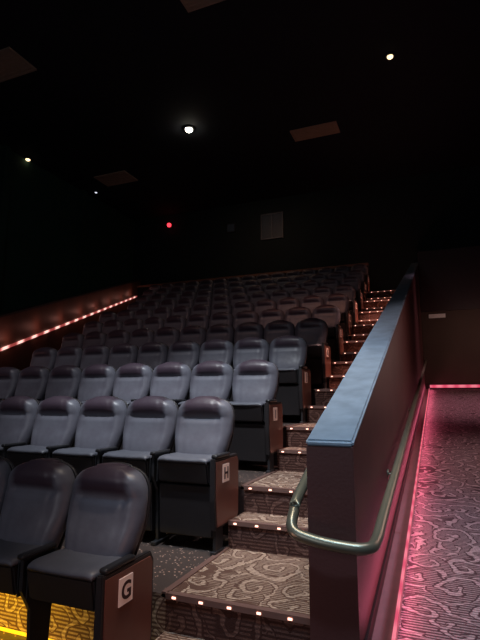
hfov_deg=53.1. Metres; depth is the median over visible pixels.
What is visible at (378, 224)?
wall
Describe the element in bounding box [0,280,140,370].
wall
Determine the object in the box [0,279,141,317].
trim
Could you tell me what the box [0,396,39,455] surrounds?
seat
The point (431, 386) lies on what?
light strip
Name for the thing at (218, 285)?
seat
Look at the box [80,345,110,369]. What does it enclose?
seat
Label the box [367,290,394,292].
step nosing
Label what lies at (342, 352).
step nosing
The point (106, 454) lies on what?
cushion
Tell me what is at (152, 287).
seat
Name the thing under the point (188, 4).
grille
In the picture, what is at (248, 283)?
seat
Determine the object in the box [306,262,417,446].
wall cap
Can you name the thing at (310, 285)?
seat
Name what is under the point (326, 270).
seat
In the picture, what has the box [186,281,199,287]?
seat
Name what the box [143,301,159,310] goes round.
seat
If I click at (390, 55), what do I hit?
ceiling light
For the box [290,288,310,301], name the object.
seat
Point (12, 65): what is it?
ceiling vent
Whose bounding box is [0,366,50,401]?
seat
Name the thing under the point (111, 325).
seat
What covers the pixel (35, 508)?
seat
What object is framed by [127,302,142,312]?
seat
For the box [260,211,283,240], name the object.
port
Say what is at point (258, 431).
seat
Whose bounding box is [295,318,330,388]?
seat
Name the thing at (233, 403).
cushion
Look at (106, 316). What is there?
seat
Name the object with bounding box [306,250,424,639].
wall
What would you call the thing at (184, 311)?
seat
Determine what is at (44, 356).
seat
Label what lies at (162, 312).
seat
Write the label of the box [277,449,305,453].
step nosing
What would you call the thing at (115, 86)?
ceiling
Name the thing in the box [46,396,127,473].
seat
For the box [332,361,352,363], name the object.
step nosing
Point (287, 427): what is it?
step nosing
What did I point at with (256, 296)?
seat
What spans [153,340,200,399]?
seat
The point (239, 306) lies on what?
seat
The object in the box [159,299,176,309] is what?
seat
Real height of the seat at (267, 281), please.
1.180 m
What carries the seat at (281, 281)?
on the floor at (173, 558)
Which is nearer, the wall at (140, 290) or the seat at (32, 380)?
the seat at (32, 380)
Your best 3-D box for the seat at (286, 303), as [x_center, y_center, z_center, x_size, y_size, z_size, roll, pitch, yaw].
[1.000,0.049,10.558,0.578,1.180,0.532,-4,-10,22]
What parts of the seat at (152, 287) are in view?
backrest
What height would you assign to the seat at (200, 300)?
1.180 m
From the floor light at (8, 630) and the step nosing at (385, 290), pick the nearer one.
the floor light at (8, 630)
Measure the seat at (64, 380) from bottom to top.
1.180 m
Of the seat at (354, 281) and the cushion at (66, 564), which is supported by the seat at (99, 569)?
the cushion at (66, 564)
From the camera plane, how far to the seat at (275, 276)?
16.34 m
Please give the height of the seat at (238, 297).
1.180 m
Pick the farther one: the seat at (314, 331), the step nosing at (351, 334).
the step nosing at (351, 334)
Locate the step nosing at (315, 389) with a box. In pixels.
[315,389,336,390]
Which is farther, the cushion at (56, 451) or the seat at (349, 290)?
the seat at (349, 290)
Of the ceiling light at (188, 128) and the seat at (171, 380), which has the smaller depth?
the seat at (171, 380)
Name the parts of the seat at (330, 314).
backrest, kick panel, panel, panel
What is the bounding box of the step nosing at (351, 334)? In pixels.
[351,334,368,335]
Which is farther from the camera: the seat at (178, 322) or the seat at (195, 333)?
the seat at (178, 322)
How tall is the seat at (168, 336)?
1.180 m
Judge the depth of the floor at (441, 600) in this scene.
3.50 m
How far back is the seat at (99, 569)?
2.70 m
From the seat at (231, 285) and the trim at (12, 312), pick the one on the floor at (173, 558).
the seat at (231, 285)
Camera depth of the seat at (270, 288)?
13.60 m
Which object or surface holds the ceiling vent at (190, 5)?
in the ceiling
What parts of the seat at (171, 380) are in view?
backrest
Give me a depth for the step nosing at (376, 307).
12.33 m
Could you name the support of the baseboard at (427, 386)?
attached to the wall at (451, 344)
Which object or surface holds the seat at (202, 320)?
on the floor at (173, 558)
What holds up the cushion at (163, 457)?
on the seat at (196, 485)
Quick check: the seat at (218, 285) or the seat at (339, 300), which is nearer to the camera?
the seat at (339, 300)
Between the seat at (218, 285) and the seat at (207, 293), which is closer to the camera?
the seat at (207, 293)
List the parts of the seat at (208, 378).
armrest, backrest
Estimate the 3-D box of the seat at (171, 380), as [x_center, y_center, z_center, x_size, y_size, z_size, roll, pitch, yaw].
[-0.909,1.071,5.634,0.578,1.180,0.532,-4,-10,22]
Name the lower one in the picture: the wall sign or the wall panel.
the wall sign
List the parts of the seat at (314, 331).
backrest, kick panel, panel, panel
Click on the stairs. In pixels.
(267, 568)
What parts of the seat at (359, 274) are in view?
backrest, panel, panel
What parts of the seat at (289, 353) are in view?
backrest, kick panel, panel, panel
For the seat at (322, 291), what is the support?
on the floor at (173, 558)
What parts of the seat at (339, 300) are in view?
backrest, kick panel, panel, panel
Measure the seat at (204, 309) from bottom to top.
1.180 m
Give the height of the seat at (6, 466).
1.180 m
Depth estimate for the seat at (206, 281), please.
17.35 m
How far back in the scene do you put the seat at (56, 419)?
4.67 m
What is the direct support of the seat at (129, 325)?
on the floor at (173, 558)
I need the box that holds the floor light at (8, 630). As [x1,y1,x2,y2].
[0,627,52,639]
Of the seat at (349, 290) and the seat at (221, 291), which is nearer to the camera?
the seat at (349, 290)
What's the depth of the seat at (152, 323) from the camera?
10.45 m
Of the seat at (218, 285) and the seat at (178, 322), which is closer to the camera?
the seat at (178, 322)
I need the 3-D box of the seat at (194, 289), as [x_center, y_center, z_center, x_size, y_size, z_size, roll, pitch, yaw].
[-1.727,-0.595,15.959,0.578,1.180,0.532,-4,-10,22]
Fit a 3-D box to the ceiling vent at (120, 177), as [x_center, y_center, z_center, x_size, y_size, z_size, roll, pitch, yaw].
[-4.399,-5.011,17.028,1.300,0.039,0.800,-4,-10,22]
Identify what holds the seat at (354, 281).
on the floor at (173, 558)
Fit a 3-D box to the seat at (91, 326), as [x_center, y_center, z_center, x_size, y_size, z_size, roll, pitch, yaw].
[-3.488,0.586,10.948,0.578,1.180,0.532,-4,-10,22]
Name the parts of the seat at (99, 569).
leg, armrest, backrest, armrest, panel, panel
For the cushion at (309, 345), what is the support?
on the seat at (314, 331)
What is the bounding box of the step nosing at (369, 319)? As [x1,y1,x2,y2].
[358,319,377,321]
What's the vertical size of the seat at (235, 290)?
1.180 m
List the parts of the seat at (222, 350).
backrest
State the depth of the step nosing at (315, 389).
6.50 m
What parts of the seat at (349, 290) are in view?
backrest, kick panel, panel, panel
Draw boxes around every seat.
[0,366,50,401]
[0,367,20,398]
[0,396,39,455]
[0,455,14,514]
[0,458,77,596]
[1,396,81,466]
[17,462,152,639]
[30,347,57,369]
[37,365,82,401]
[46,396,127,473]
[54,346,82,367]
[61,333,84,347]
[74,364,116,446]
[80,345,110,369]
[82,321,102,335]
[82,331,106,349]
[95,396,178,530]
[99,311,116,323]
[102,320,122,333]
[105,330,129,348]
[108,343,138,369]
[113,363,152,449]
[116,310,134,321]
[122,318,142,333]
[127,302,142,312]
[129,328,154,347]
[131,362,191,452]
[134,309,152,321]
[135,290,155,301]
[136,295,149,304]
[137,342,168,368]
[142,285,160,295]
[142,317,163,332]
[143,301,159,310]
[150,294,164,302]
[150,396,237,555]
[152,307,171,320]
[153,327,179,346]
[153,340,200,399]
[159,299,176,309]
[164,315,186,330]
[165,293,180,301]
[171,306,190,318]
[172,361,233,406]
[176,298,193,308]
[179,325,206,346]
[180,291,195,299]
[184,286,197,293]
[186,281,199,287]
[186,314,209,329]
[189,339,233,398]
[190,304,210,317]
[193,296,211,306]
[196,290,212,298]
[198,284,212,291]
[199,279,212,285]
[206,324,234,344]
[209,312,233,326]
[210,302,231,316]
[211,295,230,307]
[212,283,227,292]
[212,288,228,298]
[213,278,226,285]
[225,359,282,472]
[227,277,240,284]
[228,281,243,290]
[229,287,245,297]
[229,337,269,401]
[230,293,249,306]
[232,301,253,316]
[232,322,263,368]
[233,310,258,328]
[241,275,255,283]
[243,280,259,289]
[246,285,263,296]
[249,291,269,303]
[254,299,276,315]
[255,274,269,282]
[258,308,284,328]
[259,278,275,287]
[264,284,281,295]
[264,320,294,344]
[269,290,289,303]
[269,335,310,422]
[270,272,285,280]
[276,277,292,286]
[276,297,299,313]
[282,282,300,292]
[284,306,311,326]
[286,271,300,279]
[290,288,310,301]
[293,275,309,284]
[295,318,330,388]
[300,295,323,311]
[301,269,316,277]
[301,280,319,291]
[310,273,327,283]
[311,286,332,299]
[312,304,343,361]
[317,267,333,276]
[320,278,339,289]
[324,293,351,340]
[328,272,345,281]
[333,284,357,324]
[340,276,362,311]
[346,270,366,300]
[351,264,369,291]
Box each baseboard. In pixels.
[364,387,425,639]
[425,383,479,388]
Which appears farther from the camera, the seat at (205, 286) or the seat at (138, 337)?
the seat at (205, 286)
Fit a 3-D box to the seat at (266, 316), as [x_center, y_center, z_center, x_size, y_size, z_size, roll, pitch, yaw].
[0.546,0.331,9.313,0.578,1.180,0.532,-4,-10,22]
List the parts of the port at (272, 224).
pane, pane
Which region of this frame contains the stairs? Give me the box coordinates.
[155,291,394,639]
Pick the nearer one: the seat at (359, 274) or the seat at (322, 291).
the seat at (322, 291)
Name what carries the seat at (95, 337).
on the floor at (173, 558)
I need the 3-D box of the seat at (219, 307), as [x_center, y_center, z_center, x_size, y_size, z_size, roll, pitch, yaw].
[-0.513,0.145,11.171,0.578,1.180,0.532,-4,-10,22]
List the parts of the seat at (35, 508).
backrest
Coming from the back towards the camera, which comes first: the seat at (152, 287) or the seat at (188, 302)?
the seat at (152, 287)
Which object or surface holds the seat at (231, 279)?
on the floor at (173, 558)
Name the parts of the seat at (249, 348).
backrest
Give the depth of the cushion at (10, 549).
2.83 m
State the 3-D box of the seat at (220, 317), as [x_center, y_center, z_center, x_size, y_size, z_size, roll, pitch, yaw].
[-0.463,0.395,9.722,0.578,1.180,0.532,-4,-10,22]
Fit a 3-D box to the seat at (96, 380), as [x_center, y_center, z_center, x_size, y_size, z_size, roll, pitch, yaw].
[-1.918,1.135,6.043,0.578,1.180,0.532,-4,-10,22]
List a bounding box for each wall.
[0,144,134,312]
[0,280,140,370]
[133,165,479,291]
[137,265,369,296]
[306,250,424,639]
[417,253,479,383]
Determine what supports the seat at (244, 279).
on the floor at (173, 558)
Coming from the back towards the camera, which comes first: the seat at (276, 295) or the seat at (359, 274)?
the seat at (359, 274)
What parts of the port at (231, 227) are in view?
pane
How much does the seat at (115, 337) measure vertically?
1.180 m
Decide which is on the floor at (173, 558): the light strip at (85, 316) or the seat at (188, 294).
the seat at (188, 294)
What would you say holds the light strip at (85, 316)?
attached to the wall at (16, 327)
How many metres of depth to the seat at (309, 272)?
15.92 m
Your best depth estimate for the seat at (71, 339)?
9.62 m
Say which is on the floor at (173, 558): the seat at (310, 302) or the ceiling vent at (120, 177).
the seat at (310, 302)
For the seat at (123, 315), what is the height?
1.180 m
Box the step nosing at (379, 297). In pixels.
[366,297,390,299]
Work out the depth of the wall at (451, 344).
13.94 m
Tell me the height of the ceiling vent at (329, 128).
0.039 m
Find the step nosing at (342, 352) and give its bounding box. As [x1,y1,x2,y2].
[342,352,358,353]
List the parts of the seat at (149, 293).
backrest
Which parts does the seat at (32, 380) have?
backrest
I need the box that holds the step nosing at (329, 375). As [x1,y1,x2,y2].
[329,375,344,376]
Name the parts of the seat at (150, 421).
leg, armrest, backrest, kick panel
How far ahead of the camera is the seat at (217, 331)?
8.40 m
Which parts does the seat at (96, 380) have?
backrest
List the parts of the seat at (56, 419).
leg, armrest, backrest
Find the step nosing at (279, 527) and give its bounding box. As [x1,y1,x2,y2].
[228,519,307,531]
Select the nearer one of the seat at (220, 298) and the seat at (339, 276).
the seat at (220, 298)
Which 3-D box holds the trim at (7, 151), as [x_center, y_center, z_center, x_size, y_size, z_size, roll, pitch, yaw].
[-7.869,-0.772,12.549,0.120,9.800,10.750,-4,-10,22]
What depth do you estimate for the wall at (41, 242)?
16.52 m
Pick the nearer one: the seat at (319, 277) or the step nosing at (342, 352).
the step nosing at (342, 352)
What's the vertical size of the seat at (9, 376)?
1.180 m
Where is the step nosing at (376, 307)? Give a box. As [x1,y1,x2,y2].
[362,307,384,309]
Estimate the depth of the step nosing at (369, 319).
11.08 m
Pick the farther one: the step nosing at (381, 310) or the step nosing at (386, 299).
the step nosing at (386, 299)
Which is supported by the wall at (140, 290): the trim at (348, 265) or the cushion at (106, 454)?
the trim at (348, 265)
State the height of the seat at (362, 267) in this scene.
1.178 m
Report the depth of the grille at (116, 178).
17.00 m
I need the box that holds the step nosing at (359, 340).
[343,340,365,342]
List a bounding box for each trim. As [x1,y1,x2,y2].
[0,145,87,303]
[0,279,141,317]
[137,263,368,287]
[162,362,331,596]
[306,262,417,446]
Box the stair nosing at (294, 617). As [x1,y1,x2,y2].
[165,591,309,624]
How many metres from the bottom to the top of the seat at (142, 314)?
1.180 m
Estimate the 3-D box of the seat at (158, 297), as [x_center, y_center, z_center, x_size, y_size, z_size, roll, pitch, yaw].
[-2.667,-0.253,14.906,0.578,1.180,0.532,-4,-10,22]
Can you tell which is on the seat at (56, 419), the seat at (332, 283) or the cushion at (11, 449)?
the cushion at (11, 449)
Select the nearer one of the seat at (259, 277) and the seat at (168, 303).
the seat at (168, 303)
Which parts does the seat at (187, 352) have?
backrest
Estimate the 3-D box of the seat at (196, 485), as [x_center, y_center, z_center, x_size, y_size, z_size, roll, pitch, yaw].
[-0.361,1.227,3.984,0.612,1.178,0.530,-4,-10,22]
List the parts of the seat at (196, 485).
leg, armrest, kick panel, backrest, armrest, panel, panel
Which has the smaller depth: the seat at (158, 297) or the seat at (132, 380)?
the seat at (132, 380)
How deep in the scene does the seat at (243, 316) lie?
9.65 m
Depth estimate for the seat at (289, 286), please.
13.40 m
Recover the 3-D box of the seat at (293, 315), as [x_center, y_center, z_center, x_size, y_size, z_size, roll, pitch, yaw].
[1.050,0.299,9.109,0.578,1.180,0.532,-4,-10,22]
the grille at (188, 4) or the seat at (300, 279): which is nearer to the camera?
the grille at (188, 4)
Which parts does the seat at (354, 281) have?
backrest, panel, panel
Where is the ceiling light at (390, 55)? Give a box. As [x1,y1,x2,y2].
[385,52,394,59]
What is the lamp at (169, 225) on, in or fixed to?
attached to the wall at (378, 224)
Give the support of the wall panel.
attached to the wall at (451, 344)
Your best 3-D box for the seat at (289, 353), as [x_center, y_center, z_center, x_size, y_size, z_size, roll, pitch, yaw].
[0.612,0.769,6.430,0.612,1.178,0.530,-4,-10,22]
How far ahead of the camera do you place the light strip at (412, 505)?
3.04 m
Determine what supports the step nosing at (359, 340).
attached to the stairs
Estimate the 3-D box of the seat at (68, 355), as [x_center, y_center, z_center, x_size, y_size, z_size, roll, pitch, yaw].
[-2.939,0.997,7.878,0.578,1.180,0.532,-4,-10,22]
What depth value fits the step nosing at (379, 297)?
13.57 m
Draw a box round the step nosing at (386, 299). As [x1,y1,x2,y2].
[363,299,389,301]
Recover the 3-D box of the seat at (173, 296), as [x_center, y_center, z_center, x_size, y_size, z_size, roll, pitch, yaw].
[-2.163,-0.285,14.702,0.578,1.180,0.532,-4,-10,22]
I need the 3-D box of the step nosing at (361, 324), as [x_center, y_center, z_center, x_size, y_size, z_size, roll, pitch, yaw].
[2.889,0.095,10.103,1.082,0.033,0.045,-4,-10,22]
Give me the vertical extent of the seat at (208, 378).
1.180 m
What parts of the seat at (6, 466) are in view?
backrest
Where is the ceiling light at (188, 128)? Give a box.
[183,125,194,132]
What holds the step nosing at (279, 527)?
attached to the stairs
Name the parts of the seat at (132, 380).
backrest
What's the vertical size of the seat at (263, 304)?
1.180 m
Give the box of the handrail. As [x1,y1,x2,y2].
[286,360,426,555]
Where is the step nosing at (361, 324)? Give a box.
[352,324,374,326]
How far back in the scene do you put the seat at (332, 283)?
12.98 m
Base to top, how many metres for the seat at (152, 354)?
1.180 m
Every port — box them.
[226,223,235,232]
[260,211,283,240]
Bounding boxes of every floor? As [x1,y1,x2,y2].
[0,300,363,639]
[397,389,479,639]
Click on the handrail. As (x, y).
(373, 545)
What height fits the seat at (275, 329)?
1.180 m
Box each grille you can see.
[97,172,134,184]
[183,0,214,8]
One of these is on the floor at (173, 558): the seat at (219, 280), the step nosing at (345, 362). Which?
the seat at (219, 280)
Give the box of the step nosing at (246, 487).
[244,485,306,494]
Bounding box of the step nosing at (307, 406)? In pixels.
[307,406,326,407]
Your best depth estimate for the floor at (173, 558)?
3.34 m
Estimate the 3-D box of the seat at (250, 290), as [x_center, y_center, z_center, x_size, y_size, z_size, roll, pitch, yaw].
[0.358,-0.445,13.680,0.578,1.180,0.532,-4,-10,22]
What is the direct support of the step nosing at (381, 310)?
attached to the stairs
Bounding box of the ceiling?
[0,0,479,220]
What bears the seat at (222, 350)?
on the floor at (173, 558)
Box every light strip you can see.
[0,296,136,350]
[391,388,429,639]
[430,385,479,387]
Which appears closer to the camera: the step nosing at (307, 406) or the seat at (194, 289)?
the step nosing at (307, 406)
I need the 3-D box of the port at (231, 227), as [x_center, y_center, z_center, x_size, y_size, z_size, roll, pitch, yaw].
[-0.360,-3.697,19.296,0.400,0.400,0.049,-4,-10,22]
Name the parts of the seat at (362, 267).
backrest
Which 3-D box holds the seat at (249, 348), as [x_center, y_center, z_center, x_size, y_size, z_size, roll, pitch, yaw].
[0.086,0.805,6.652,0.578,1.180,0.532,-4,-10,22]
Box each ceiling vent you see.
[0,47,36,82]
[94,170,137,186]
[180,0,224,12]
[290,121,339,141]
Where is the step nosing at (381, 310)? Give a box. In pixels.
[358,310,382,312]
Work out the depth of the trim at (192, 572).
3.38 m
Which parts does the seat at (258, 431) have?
kick panel, backrest, panel, panel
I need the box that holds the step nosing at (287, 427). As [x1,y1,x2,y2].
[286,426,313,429]
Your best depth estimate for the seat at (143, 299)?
15.23 m
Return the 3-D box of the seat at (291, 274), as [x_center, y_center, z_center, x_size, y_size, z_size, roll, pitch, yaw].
[1.725,-1.105,15.995,0.578,1.180,0.532,-4,-10,22]
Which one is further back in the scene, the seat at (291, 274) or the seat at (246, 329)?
the seat at (291, 274)
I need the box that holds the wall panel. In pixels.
[418,246,479,311]
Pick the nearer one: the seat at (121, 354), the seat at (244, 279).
the seat at (121, 354)
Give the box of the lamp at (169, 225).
[167,222,172,228]
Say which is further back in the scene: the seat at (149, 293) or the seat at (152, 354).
the seat at (149, 293)
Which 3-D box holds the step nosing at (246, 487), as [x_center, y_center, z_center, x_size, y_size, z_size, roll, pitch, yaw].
[0.510,1.409,3.939,1.017,0.033,0.045,-4,-10,22]
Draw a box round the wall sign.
[428,313,445,318]
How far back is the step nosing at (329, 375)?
7.41 m
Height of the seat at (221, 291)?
1.180 m
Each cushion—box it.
[0,539,41,566]
[7,445,47,453]
[26,548,120,581]
[52,447,96,456]
[102,450,151,459]
[158,452,214,463]
[230,402,265,405]
[278,368,298,370]
[308,344,321,346]
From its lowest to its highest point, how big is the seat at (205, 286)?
1.180 m
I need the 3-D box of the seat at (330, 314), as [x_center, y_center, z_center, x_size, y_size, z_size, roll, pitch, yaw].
[1.576,0.263,8.888,0.612,1.178,0.530,-4,-10,22]
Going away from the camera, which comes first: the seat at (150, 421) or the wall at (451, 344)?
the seat at (150, 421)
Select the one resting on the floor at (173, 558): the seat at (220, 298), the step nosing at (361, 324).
the seat at (220, 298)
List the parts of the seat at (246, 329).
backrest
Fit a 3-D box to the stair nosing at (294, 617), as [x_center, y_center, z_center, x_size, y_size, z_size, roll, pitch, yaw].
[0.028,1.633,2.715,1.017,0.033,0.045,-4,-10,22]
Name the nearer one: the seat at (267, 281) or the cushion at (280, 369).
the cushion at (280, 369)

